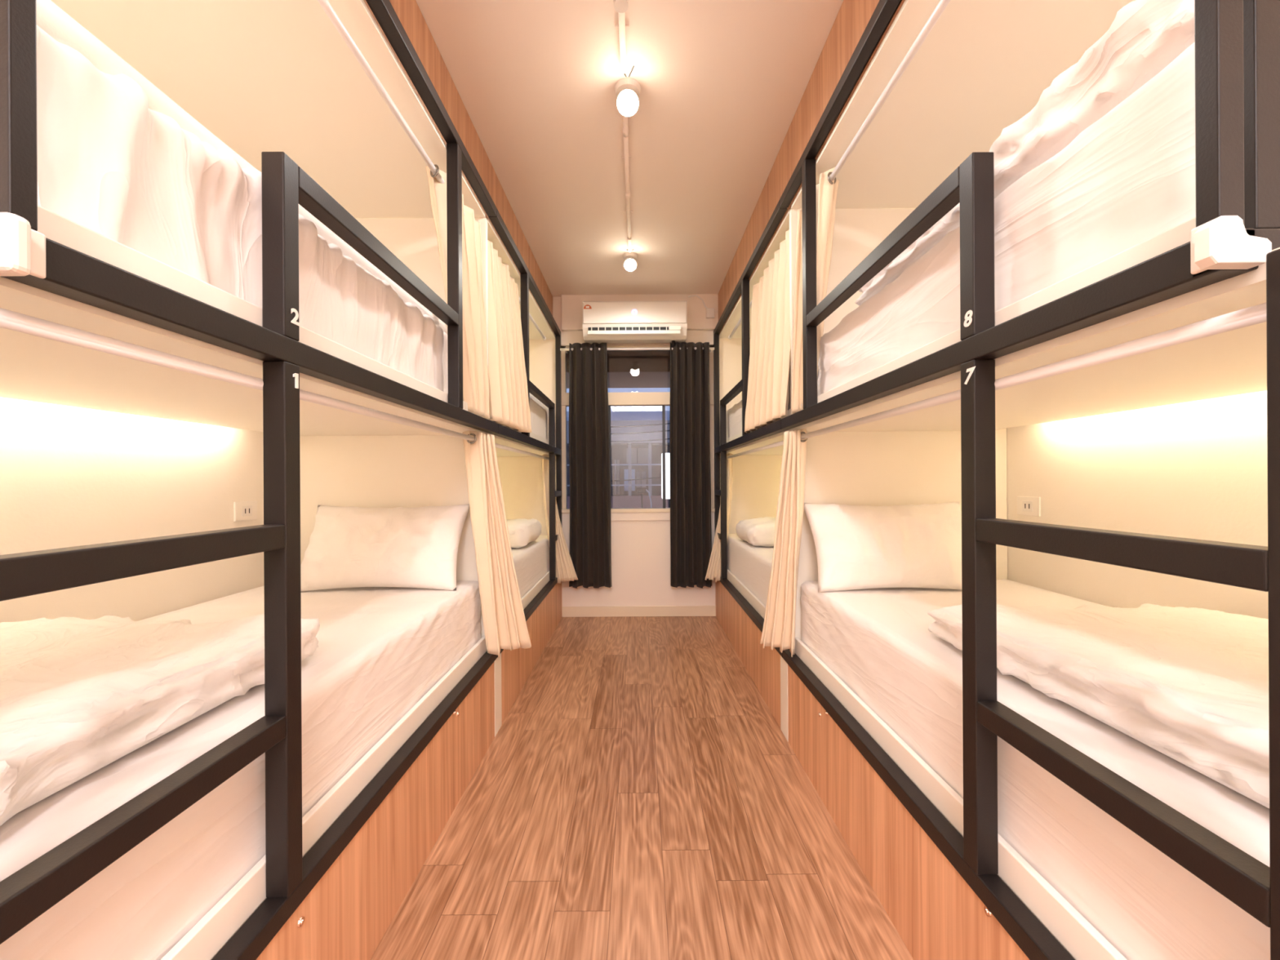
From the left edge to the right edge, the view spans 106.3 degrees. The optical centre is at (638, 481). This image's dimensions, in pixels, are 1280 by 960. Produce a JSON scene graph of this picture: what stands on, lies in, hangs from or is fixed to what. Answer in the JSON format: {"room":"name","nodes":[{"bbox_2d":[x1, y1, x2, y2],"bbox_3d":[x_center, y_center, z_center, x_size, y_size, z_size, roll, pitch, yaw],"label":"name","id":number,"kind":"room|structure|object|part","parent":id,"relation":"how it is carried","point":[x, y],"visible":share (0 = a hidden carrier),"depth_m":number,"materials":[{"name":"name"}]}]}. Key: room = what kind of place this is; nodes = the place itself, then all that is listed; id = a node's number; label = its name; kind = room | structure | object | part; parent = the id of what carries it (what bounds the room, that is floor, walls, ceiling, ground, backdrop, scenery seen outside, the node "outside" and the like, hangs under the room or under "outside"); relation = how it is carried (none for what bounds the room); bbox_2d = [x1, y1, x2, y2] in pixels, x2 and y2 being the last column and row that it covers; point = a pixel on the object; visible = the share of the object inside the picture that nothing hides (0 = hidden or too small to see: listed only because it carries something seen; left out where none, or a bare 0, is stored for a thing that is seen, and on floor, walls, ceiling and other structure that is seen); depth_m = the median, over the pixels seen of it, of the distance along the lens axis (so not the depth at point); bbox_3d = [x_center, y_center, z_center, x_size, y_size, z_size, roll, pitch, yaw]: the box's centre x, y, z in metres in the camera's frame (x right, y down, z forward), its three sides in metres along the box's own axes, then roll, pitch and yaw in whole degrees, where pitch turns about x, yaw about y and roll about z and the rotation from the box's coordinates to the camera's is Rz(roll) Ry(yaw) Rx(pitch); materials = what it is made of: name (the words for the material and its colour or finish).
{"room":"dormitory","nodes":[
{"label":"dormitory","id":0,"kind":"room"},
{"bbox_2d":[0,217,359,622],"bbox_3d":[-1.706,-0.203,0.810,0.100,2.733,7.020,0,0,0],"label":"wall","id":1,"kind":"structure","parent":0,"point":[70,476],"depth_m":1.54,"materials":[{"name":"white paint"}]},
{"bbox_2d":[233,501,257,521],"bbox_3d":[-1.649,0.125,2.020,0.010,0.080,0.116,0,0,0],"label":"wall socket","id":2,"kind":"object","parent":1,"relation":"attached to","point":[244,510],"visible":1,"depth_m":2.01,"materials":[{"name":"white plastic"}]},
{"bbox_2d":[359,0,879,297],"bbox_3d":[-0.010,-1.610,0.810,3.510,0.060,7.020,0,0,0],"label":"ceiling","id":3,"kind":"structure","parent":0,"point":[723,83],"depth_m":2.08,"materials":[{"name":"white paint"}]},
{"bbox_2d":[613,0,628,13],"bbox_3d":[-0.055,-1.564,1.565,0.052,0.030,0.052,0,0,0],"label":"junction box","id":4,"kind":"object","parent":3,"relation":"attached to","point":[620,6],"visible":1,"depth_m":1.56,"materials":[{"name":"white plastic"}]},
{"bbox_2d":[615,12,629,73],"bbox_3d":[-0.055,-1.565,1.125,0.048,0.028,1.410,0,0,0],"label":"conduit","id":5,"kind":"object","parent":3,"relation":"attached to","point":[621,26],"visible":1,"depth_m":1.69,"materials":[{"name":"white paint"}]},
{"bbox_2d":[614,66,640,116],"bbox_3d":[-0.041,-1.525,1.901,0.104,0.107,0.163,0,0,0],"label":"spotlight","id":6,"kind":"object","parent":3,"relation":"attached to","point":[628,90],"visible":0.99,"depth_m":1.90,"materials":[{"name":"white plastic"}]},
{"bbox_2d":[622,115,633,252],"bbox_3d":[-0.055,-1.565,2.656,0.048,0.028,1.252,0,0,0],"label":"conduit","id":7,"kind":"object","parent":3,"relation":"attached to","point":[625,128],"visible":0.98,"depth_m":2.45,"materials":[{"name":"white paint"}]},
{"bbox_2d":[622,249,637,271],"bbox_3d":[-0.054,-1.525,3.331,0.104,0.107,0.163,0,0,0],"label":"spotlight","id":8,"kind":"object","parent":3,"relation":"attached to","point":[630,258],"visible":0.98,"depth_m":3.32,"materials":[{"name":"white plastic"}]},
{"bbox_2d":[497,297,782,606],"bbox_3d":[-0.001,-0.213,4.200,3.310,2.733,0.200,0,0,0],"label":"wall","id":9,"kind":"structure","parent":0,"point":[640,549],"depth_m":4.10,"materials":[{"name":"beige paint"}]},
{"bbox_2d":[582,300,687,343],"bbox_3d":[-0.026,-1.312,3.952,0.843,0.295,0.205,0,0,0],"label":"air conditioner","id":10,"kind":"object","parent":9,"relation":"attached to","point":[652,321],"visible":1,"depth_m":3.86,"materials":[{"name":"white plastic"}]},
{"bbox_2d":[588,326,668,330],"bbox_3d":[-0.078,-1.230,3.889,0.648,0.026,0.041,0,0,0],"label":"vent","id":11,"kind":"object","parent":10,"relation":"attached to","point":[590,328],"depth_m":3.87,"materials":[{"name":"white"}]},
{"bbox_3d":[-0.026,-1.355,3.858,0.831,0.170,0.011,0,0,0],"label":"panel","id":12,"kind":"part","parent":10,"relation":"part of","materials":[{"name":"white plastic"}]},
{"bbox_2d":[671,340,675,347],"bbox_3d":[0.294,-1.134,4.032,0.026,0.068,0.108,0,0,3],"label":"hose","id":13,"kind":"object","parent":10,"relation":"attached to","point":[673,341],"visible":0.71,"depth_m":3.98,"materials":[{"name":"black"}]},
{"bbox_2d":[560,346,714,353],"bbox_3d":[-0.007,-1.107,4.054,1.290,0.024,0.091,0,0,0],"label":"curtain rod","id":14,"kind":"object","parent":9,"relation":"attached to","point":[566,349],"visible":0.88,"depth_m":4.01,"materials":[{"name":"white metal"}]},
{"bbox_2d":[568,342,611,588],"bbox_3d":[-0.403,-0.130,3.999,0.355,2.044,0.089,0,0,0],"label":"drape","id":15,"kind":"object","parent":14,"relation":"hanging from","point":[590,534],"visible":1,"depth_m":4.00,"materials":[{"name":"black fabric"}]},
{"bbox_2d":[669,342,711,588],"bbox_3d":[0.438,-0.135,3.999,0.348,2.045,0.085,0,0,0],"label":"drape","id":16,"kind":"object","parent":14,"relation":"hanging from","point":[691,531],"visible":0.98,"depth_m":4.00,"materials":[{"name":"black fabric"}]},
{"bbox_2d":[560,345,715,520],"bbox_3d":[-0.003,-0.414,4.150,1.320,1.501,0.140,0,0,0],"label":"window","id":17,"kind":"structure","parent":9,"relation":"in","point":[638,381],"depth_m":4.15,"materials":[{"name":"beige"}]},
{"bbox_3d":[-0.006,-0.950,4.155,1.240,0.370,0.004,0,0,0],"label":"pane","id":18,"kind":"part","parent":17,"relation":"part of","materials":[{"name":"clear glass"}]},
{"bbox_3d":[-0.001,-0.209,4.155,1.240,0.891,0.004,0,0,0],"label":"pane","id":19,"kind":"part","parent":17,"relation":"part of","materials":[{"name":"clear glass"}]},
{"bbox_3d":[-0.011,-0.210,4.155,0.494,0.889,0.030,0,0,0],"label":"sash","id":20,"kind":"part","parent":17,"relation":"part of","materials":[{"name":"black"}]},
{"bbox_3d":[0.002,0.250,4.150,1.320,0.032,0.140,0,0,0],"label":"sill","id":21,"kind":"part","parent":17,"relation":"part of","materials":[{"name":"beige"}]},
{"bbox_2d":[561,605,715,617],"bbox_3d":[0.024,1.109,4.093,1.345,0.088,0.014,0,0,0],"label":"baseboard","id":22,"kind":"structure","parent":9,"relation":"attached to","point":[628,611],"depth_m":4.09,"materials":[{"name":"beige"}]},
{"bbox_2d":[561,293,718,331],"bbox_3d":[0.016,-1.433,4.077,1.330,0.295,0.045,0,0,0],"label":"trim","id":23,"kind":"structure","parent":9,"relation":"attached to","point":[571,304],"depth_m":4.05,"materials":[{"name":"beige paint"}]},
{"bbox_2d":[688,294,706,308],"bbox_3d":[0.516,-1.508,4.047,0.183,0.131,0.015,0,0,0],"label":"power cable","id":24,"kind":"object","parent":9,"relation":"attached to","point":[693,295],"visible":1,"depth_m":4.04,"materials":[{"name":"white plastic"}]},
{"bbox_2d":[706,307,714,318],"bbox_3d":[0.608,-1.414,4.040,0.068,0.080,0.029,0,0,0],"label":"junction box","id":25,"kind":"object","parent":9,"relation":"attached to","point":[709,311],"visible":1,"depth_m":4.03,"materials":[{"name":"white plastic"}]},
{"bbox_2d":[369,616,913,959],"bbox_3d":[0.007,1.183,0.810,3.510,0.060,7.020,0,0,0],"label":"floor","id":26,"kind":"structure","parent":0,"point":[639,796],"depth_m":1.57,"materials":[{"name":"brown wood"}]},
{"bbox_2d":[0,0,502,959],"bbox_3d":[-1.139,-0.206,1.196,1.029,2.731,2.165,0,0,0],"label":"bunk bed","id":27,"kind":"object","parent":26,"relation":"on","point":[341,108],"depth_m":1.13,"materials":[{"name":"black paint"}]},
{"bbox_3d":[-0.669,-0.752,0.510,0.029,0.962,0.024,0,0,0],"label":"post","id":28,"kind":"part","parent":27,"relation":"part of","materials":[{"name":"black metal"}]},
{"bbox_3d":[-0.658,-0.240,0.500,0.067,0.060,0.047,0,0,0],"label":"corner guard","id":29,"kind":"part","parent":27,"relation":"part of","materials":[{"name":"white plastic"}]},
{"bbox_3d":[-0.701,-0.180,1.202,0.021,0.021,2.003,0,0,0],"label":"curtain rod","id":30,"kind":"part","parent":27,"relation":"part of","materials":[{"name":"white metal"}]},
{"bbox_2d":[0,580,481,959],"bbox_3d":[-1.173,0.612,1.214,0.933,0.329,1.967,0,0,0],"label":"mattress","id":31,"kind":"object","parent":27,"relation":"on","point":[380,651],"visible":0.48,"depth_m":0.86,"materials":[{"name":"white fabric"}]},
{"bbox_2d":[0,613,319,826],"bbox_3d":[-1.202,0.386,0.750,0.865,0.120,1.008,0,0,0],"label":"duvet","id":32,"kind":"object","parent":31,"relation":"on","point":[78,696],"visible":0.9,"depth_m":0.85,"materials":[{"name":"white fabric"}]},
{"bbox_2d":[300,503,469,591],"bbox_3d":[-1.088,0.277,2.049,0.686,0.346,0.241,0,0,0],"label":"pillow","id":33,"kind":"object","parent":31,"relation":"on","point":[352,546],"visible":0.99,"depth_m":1.98,"materials":[{"name":"white fabric"}]},
{"bbox_2d":[35,0,448,393],"bbox_3d":[-1.173,-0.422,1.363,0.946,0.381,1.670,0,0,0],"label":"mattress","id":34,"kind":"object","parent":27,"relation":"on","point":[119,159],"visible":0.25,"depth_m":0.76,"materials":[{"name":"white fabric"}]},
{"bbox_3d":[-0.672,-0.245,1.367,0.042,0.047,1.737,0,0,0],"label":"rail","id":35,"kind":"part","parent":27,"relation":"part of","materials":[{"name":"black metal"}]},
{"bbox_3d":[-0.674,-0.439,0.905,0.042,0.340,0.040,0,0,0],"label":"guard post","id":36,"kind":"part","parent":27,"relation":"part of","materials":[{"name":"black metal"}]},
{"bbox_3d":[-0.669,0.274,0.905,0.042,0.991,0.040,0,0,0],"label":"ladder post","id":37,"kind":"part","parent":27,"relation":"part of","materials":[{"name":"black metal"}]},
{"bbox_3d":[-1.168,0.789,1.202,0.959,0.025,2.003,0,0,0],"label":"board","id":38,"kind":"part","parent":27,"relation":"part of","materials":[{"name":"white"}]},
{"bbox_3d":[-0.666,0.789,1.249,0.042,0.041,1.972,0,0,0],"label":"rail","id":39,"kind":"part","parent":27,"relation":"part of","materials":[{"name":"black paint"}]},
{"bbox_3d":[-0.657,0.984,1.141,0.015,0.347,2.057,0,0,0],"label":"panel","id":40,"kind":"part","parent":27,"relation":"part of","materials":[{"name":"brown wood"}]},
{"bbox_3d":[-0.674,-0.588,1.337,0.042,0.042,0.825,0,0,0],"label":"guard rail","id":41,"kind":"part","parent":27,"relation":"part of","materials":[{"name":"black metal"}]},
{"bbox_3d":[-0.742,-1.131,1.202,0.021,0.021,2.003,0,0,0],"label":"curtain rod","id":42,"kind":"part","parent":27,"relation":"part of","materials":[{"name":"white metal"}]},
{"bbox_3d":[-0.678,-1.254,1.367,0.042,0.041,1.737,0,0,0],"label":"rail","id":43,"kind":"part","parent":27,"relation":"part of","materials":[{"name":"black metal"}]},
{"bbox_3d":[-0.675,-0.751,1.770,0.042,0.964,0.040,0,0,0],"label":"post","id":44,"kind":"part","parent":27,"relation":"part of","materials":[{"name":"black metal"}]},
{"bbox_2d":[425,160,489,419],"bbox_3d":[-0.728,-0.722,1.962,0.111,0.893,0.450,0,0,0],"label":"curtain","id":45,"kind":"object","parent":27,"relation":"hanging from","point":[475,370],"visible":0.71,"depth_m":2.01,"materials":[{"name":"beige fabric"}]},
{"bbox_2d":[462,430,531,657],"bbox_3d":[-0.636,0.276,2.135,0.128,0.982,0.297,0,0,43],"label":"curtain","id":46,"kind":"object","parent":27,"relation":"hanging from","point":[504,624],"visible":0.98,"depth_m":2.09,"materials":[{"name":"beige fabric"}]},
{"bbox_2d":[480,143,562,723],"bbox_3d":[-1.152,-0.206,3.166,1.002,2.731,1.861,0,0,0],"label":"bunk bed","id":47,"kind":"object","parent":26,"relation":"on","point":[542,604],"visible":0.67,"depth_m":3.07,"materials":[{"name":"black paint"}]},
{"bbox_2d":[487,240,531,432],"bbox_3d":[-0.699,-0.717,2.520,0.149,0.883,0.630,0,0,0],"label":"curtain","id":48,"kind":"object","parent":47,"relation":"hanging from","point":[508,401],"visible":0.88,"depth_m":2.45,"materials":[{"name":"beige fabric"}]},
{"bbox_3d":[-0.678,-1.254,3.166,0.042,0.041,1.860,0,0,0],"label":"rail","id":49,"kind":"part","parent":47,"relation":"part of","materials":[{"name":"black metal"}]},
{"bbox_3d":[-0.675,-0.751,2.870,0.042,0.964,0.040,0,0,0],"label":"post","id":50,"kind":"part","parent":47,"relation":"part of","materials":[{"name":"black paint"}]},
{"bbox_3d":[-0.713,-0.180,3.164,0.021,0.021,1.859,0,0,0],"label":"curtain rod","id":51,"kind":"part","parent":47,"relation":"part of","materials":[{"name":"white metal"}]},
{"bbox_3d":[-0.672,-0.245,3.166,0.042,0.047,1.860,0,0,0],"label":"rail","id":52,"kind":"part","parent":47,"relation":"part of","materials":[{"name":"black metal"}]},
{"bbox_3d":[-0.666,0.789,3.166,0.042,0.041,1.860,0,0,0],"label":"rail","id":53,"kind":"part","parent":47,"relation":"part of","materials":[{"name":"black paint"}]},
{"bbox_2d":[511,534,549,598],"bbox_3d":[-1.174,0.612,3.140,0.931,0.328,1.799,0,0,0],"label":"mattress","id":54,"kind":"object","parent":47,"relation":"on","point":[531,561],"visible":0.11,"depth_m":3.23,"materials":[{"name":"white fabric"}]},
{"bbox_2d":[506,518,541,548],"bbox_3d":[-1.030,0.357,3.360,0.638,0.175,0.525,0,0,0],"label":"pillow","id":55,"kind":"object","parent":54,"relation":"on","point":[522,531],"visible":0.34,"depth_m":3.16,"materials":[{"name":"white fabric"}]},
{"bbox_3d":[-0.742,-1.131,3.018,0.021,0.021,1.565,0,0,0],"label":"curtain rod","id":56,"kind":"part","parent":47,"relation":"part of","materials":[{"name":"white metal"}]},
{"bbox_3d":[-0.657,0.984,3.188,0.015,0.347,1.816,0,0,0],"label":"panel","id":57,"kind":"part","parent":47,"relation":"part of","materials":[{"name":"brown wood"}]},
{"bbox_2d":[529,393,548,439],"bbox_3d":[-1.180,-0.427,3.140,0.930,0.369,1.799,0,0,0],"label":"mattress","id":58,"kind":"object","parent":47,"relation":"on","point":[539,411],"visible":0.06,"depth_m":3.51,"materials":[{"name":"white fabric"}]},
{"bbox_3d":[-0.674,-0.588,3.310,0.042,0.042,0.840,0,0,0],"label":"guard rail","id":59,"kind":"part","parent":47,"relation":"part of","materials":[{"name":"black metal"}]},
{"bbox_3d":[-0.674,-0.439,3.750,0.042,0.340,0.040,0,0,0],"label":"guard post","id":60,"kind":"part","parent":47,"relation":"part of","materials":[{"name":"black metal"}]},
{"bbox_3d":[-0.669,0.274,3.750,0.042,0.991,0.040,0,0,0],"label":"ladder post","id":61,"kind":"part","parent":47,"relation":"part of","materials":[{"name":"black metal"}]},
{"bbox_3d":[-0.675,-0.751,4.075,0.042,0.964,0.040,0,0,0],"label":"post","id":62,"kind":"part","parent":47,"relation":"part of","materials":[{"name":"black metal"}]},
{"bbox_3d":[-0.669,0.274,4.075,0.042,0.991,0.040,0,0,0],"label":"post","id":63,"kind":"part","parent":47,"relation":"part of","materials":[{"name":"black metal"}]},
{"bbox_2d":[542,454,577,583],"bbox_3d":[-0.627,0.300,3.915,0.274,1.031,0.225,0,0,0],"label":"curtain","id":64,"kind":"object","parent":47,"relation":"hanging from","point":[565,570],"visible":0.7,"depth_m":3.86,"materials":[{"name":"beige fabric"}]},
{"bbox_2d":[713,133,790,727],"bbox_3d":[1.150,-0.219,3.138,1.002,2.731,1.916,0,0,0],"label":"bunk bed","id":65,"kind":"object","parent":26,"relation":"on","point":[740,614],"visible":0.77,"depth_m":2.95,"materials":[{"name":"black paint"}]},
{"bbox_3d":[0.666,-0.762,4.075,0.042,0.958,0.040,0,0,0],"label":"post","id":66,"kind":"part","parent":65,"relation":"part of","materials":[{"name":"black metal"}]},
{"bbox_3d":[0.673,0.263,4.075,0.042,0.997,0.040,0,0,0],"label":"post","id":67,"kind":"part","parent":65,"relation":"part of","materials":[{"name":"black metal"}]},
{"bbox_2d":[705,453,733,582],"bbox_3d":[0.653,0.293,3.917,0.231,1.031,0.230,0,0,0],"label":"curtain","id":68,"kind":"object","parent":65,"relation":"hanging from","point":[713,571],"visible":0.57,"depth_m":3.85,"materials":[{"name":"beige fabric"}]},
{"bbox_3d":[0.668,-0.460,3.770,0.042,0.354,0.040,0,0,0],"label":"guard post","id":69,"kind":"part","parent":65,"relation":"part of","materials":[{"name":"black metal"}]},
{"bbox_3d":[0.673,0.263,3.770,0.042,0.997,0.040,0,0,0],"label":"ladder post","id":70,"kind":"part","parent":65,"relation":"part of","materials":[{"name":"black metal"}]},
{"bbox_3d":[0.667,-0.616,3.370,0.042,0.042,0.760,0,0,0],"label":"guard rail","id":71,"kind":"part","parent":65,"relation":"part of","materials":[{"name":"black metal"}]},
{"bbox_3d":[0.728,-1.139,2.990,0.021,0.021,1.620,0,0,0],"label":"curtain rod","id":72,"kind":"part","parent":65,"relation":"part of","materials":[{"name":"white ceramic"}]},
{"bbox_3d":[0.666,-0.762,2.970,0.042,0.958,0.040,0,0,0],"label":"post","id":73,"kind":"part","parent":65,"relation":"part of","materials":[{"name":"black metal"}]},
{"bbox_3d":[0.668,0.976,3.160,0.015,0.347,1.871,0,0,0],"label":"panel","id":74,"kind":"part","parent":65,"relation":"part of","materials":[{"name":"brown wood"}]},
{"bbox_2d":[727,533,773,605],"bbox_3d":[1.181,0.598,3.113,0.932,0.328,1.854,0,0,0],"label":"mattress","id":75,"kind":"object","parent":65,"relation":"on","point":[751,565],"visible":0.13,"depth_m":3.09,"materials":[{"name":"white fabric"}]},
{"bbox_2d":[735,516,775,546],"bbox_3d":[1.034,0.344,3.359,0.642,0.178,0.525,0,0,0],"label":"pillow","id":76,"kind":"object","parent":75,"relation":"on","point":[759,531],"visible":0.46,"depth_m":3.15,"materials":[{"name":"white fabric"}]},
{"bbox_3d":[0.663,-1.262,3.139,0.042,0.041,1.914,0,0,0],"label":"rail","id":77,"kind":"part","parent":65,"relation":"part of","materials":[{"name":"black metal"}]},
{"bbox_3d":[0.676,0.781,3.139,0.042,0.041,1.914,0,0,0],"label":"rail","id":78,"kind":"part","parent":65,"relation":"part of","materials":[{"name":"black paint"}]},
{"bbox_3d":[0.669,-0.260,3.139,0.042,0.047,1.914,0,0,0],"label":"rail","id":79,"kind":"part","parent":65,"relation":"part of","materials":[{"name":"black metal"}]},
{"bbox_3d":[0.711,-0.188,3.137,0.021,0.021,1.914,0,0,0],"label":"curtain rod","id":80,"kind":"part","parent":65,"relation":"part of","materials":[{"name":"white metal"}]},
{"bbox_2d":[726,376,790,439],"bbox_3d":[1.175,-0.423,3.113,0.930,0.331,1.854,0,0,0],"label":"mattress","id":81,"kind":"object","parent":65,"relation":"on","point":[734,415],"visible":0.06,"depth_m":3.55,"materials":[{"name":"white fabric"}]},
{"bbox_2d":[744,229,791,433],"bbox_3d":[0.694,-0.726,2.541,0.137,0.882,0.776,0,0,0],"label":"curtain","id":82,"kind":"object","parent":65,"relation":"hanging from","point":[769,366],"visible":0.93,"depth_m":2.41,"materials":[{"name":"beige fabric"}]},
{"bbox_2d":[779,0,1279,959],"bbox_3d":[1.135,-0.219,1.189,1.031,2.731,2.068,0,0,0],"label":"bunk bed","id":83,"kind":"object","parent":26,"relation":"on","point":[908,101],"depth_m":1.00,"materials":[{"name":"black paint"}]},
{"bbox_2d":[760,428,807,657],"bbox_3d":[0.647,0.267,2.123,0.230,0.978,0.096,0,0,44],"label":"curtain","id":84,"kind":"object","parent":83,"relation":"hanging from","point":[779,625],"visible":0.99,"depth_m":2.09,"materials":[{"name":"beige fabric"}]},
{"bbox_3d":[0.666,-0.762,1.867,0.042,0.958,0.040,0,0,0],"label":"post","id":85,"kind":"part","parent":83,"relation":"part of","materials":[{"name":"black metal"}]},
{"bbox_2d":[791,166,839,413],"bbox_3d":[0.725,-0.731,1.966,0.109,0.892,0.347,0,0,-3],"label":"curtain","id":86,"kind":"object","parent":83,"relation":"hanging from","point":[826,191],"visible":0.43,"depth_m":1.90,"materials":[{"name":"beige fabric"}]},
{"bbox_3d":[0.663,-1.262,1.357,0.042,0.041,1.645,0,0,0],"label":"rail","id":87,"kind":"part","parent":83,"relation":"part of","materials":[{"name":"black metal"}]},
{"bbox_3d":[0.667,-0.616,1.407,0.042,0.042,0.880,0,0,0],"label":"guard rail","id":88,"kind":"part","parent":83,"relation":"part of","materials":[{"name":"black metal"}]},
{"bbox_3d":[0.728,-1.139,1.174,0.021,0.021,1.948,0,0,0],"label":"curtain rod","id":89,"kind":"part","parent":83,"relation":"part of","materials":[{"name":"white metal"}]},
{"bbox_3d":[0.668,0.976,1.135,0.015,0.347,1.960,0,0,0],"label":"panel","id":90,"kind":"part","parent":83,"relation":"part of","materials":[{"name":"brown wood"}]},
{"bbox_3d":[0.676,0.781,1.242,0.042,0.041,1.875,0,0,0],"label":"rail","id":91,"kind":"part","parent":83,"relation":"part of","materials":[{"name":"black metal"}]},
{"bbox_3d":[1.177,0.775,1.174,0.959,0.025,1.948,0,0,0],"label":"board","id":92,"kind":"part","parent":83,"relation":"part of","materials":[{"name":"white"}]},
{"bbox_3d":[0.668,-0.460,0.947,0.042,0.354,0.040,0,0,0],"label":"guard post","id":93,"kind":"part","parent":83,"relation":"part of","materials":[{"name":"black metal"}]},
{"bbox_3d":[0.673,0.263,0.947,0.042,0.997,0.040,0,0,0],"label":"ladder post","id":94,"kind":"part","parent":83,"relation":"part of","materials":[{"name":"black metal"}]},
{"bbox_2d":[817,42,1195,395],"bbox_3d":[1.173,-0.423,1.364,0.934,0.332,1.556,0,0,0],"label":"mattress","id":95,"kind":"object","parent":83,"relation":"on","point":[1128,178],"visible":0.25,"depth_m":0.81,"materials":[{"name":"white fabric"}]},
{"bbox_2d":[854,0,1195,305],"bbox_3d":[1.142,-0.664,1.138,0.869,0.149,1.108,0,0,0],"label":"duvet","id":96,"kind":"object","parent":95,"relation":"on","point":[1144,37],"visible":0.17,"depth_m":0.80,"materials":[{"name":"white fabric"}]},
{"bbox_3d":[0.669,-0.260,1.357,0.042,0.047,1.645,0,0,0],"label":"rail","id":97,"kind":"part","parent":83,"relation":"part of","materials":[{"name":"black metal"}]},
{"bbox_3d":[0.699,-0.188,1.174,0.021,0.021,1.948,0,0,0],"label":"curtain rod","id":98,"kind":"part","parent":83,"relation":"part of","materials":[{"name":"metal"}]},
{"bbox_2d":[800,579,1270,959],"bbox_3d":[1.181,0.597,1.186,0.932,0.329,1.912,0,0,0],"label":"mattress","id":99,"kind":"object","parent":83,"relation":"on","point":[879,642],"visible":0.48,"depth_m":0.84,"materials":[{"name":"white fabric"}]},
{"bbox_2d":[804,502,961,592],"bbox_3d":[1.052,0.264,1.978,0.684,0.346,0.242,0,0,0],"label":"pillow","id":100,"kind":"object","parent":99,"relation":"on","point":[858,547],"visible":0.91,"depth_m":1.91,"materials":[{"name":"white fabric"}]},
{"bbox_2d":[927,603,1269,808],"bbox_3d":[1.204,0.368,0.813,0.853,0.127,1.145,0,0,0],"label":"duvet","id":101,"kind":"object","parent":99,"relation":"on","point":[1190,685],"visible":0.9,"depth_m":0.88,"materials":[{"name":"white fabric"}]},
{"bbox_3d":[0.660,-0.760,0.547,0.029,0.962,0.024,0,0,0],"label":"post","id":102,"kind":"part","parent":83,"relation":"part of","materials":[{"name":"black metal"}]},
{"bbox_3d":[0.652,-0.264,0.538,0.066,0.057,0.041,0,0,0],"label":"corner guard","id":103,"kind":"part","parent":83,"relation":"part of","materials":[{"name":"white plastic"}]},
{"bbox_3d":[1.098,-0.262,0.549,0.900,0.045,0.028,0,0,0],"label":"rail","id":104,"kind":"part","parent":83,"relation":"part of","materials":[{"name":"black paint"}]},
{"bbox_3d":[0.767,-0.771,0.575,0.076,0.942,0.014,0,0,0],"label":"post","id":105,"kind":"part","parent":83,"relation":"part of","materials":[{"name":"black metal"}]},
{"bbox_3d":[0.673,0.263,0.476,0.042,0.997,0.042,0,0,0],"label":"post","id":106,"kind":"part","parent":83,"relation":"part of","materials":[{"name":"black metal"}]},
{"bbox_2d":[1006,391,1268,618],"bbox_3d":[1.704,-0.224,0.810,0.100,2.733,7.020,0,0,0],"label":"wall","id":107,"kind":"structure","parent":0,"point":[1195,469],"depth_m":1.56,"materials":[{"name":"white paint"}]},
{"bbox_2d":[1017,496,1040,516],"bbox_3d":[1.650,0.105,2.030,0.010,0.080,0.116,0,0,0],"label":"wall socket","id":108,"kind":"object","parent":107,"relation":"attached to","point":[1026,505],"visible":1,"depth_m":2.02,"materials":[{"name":"white plastic"}]}
]}

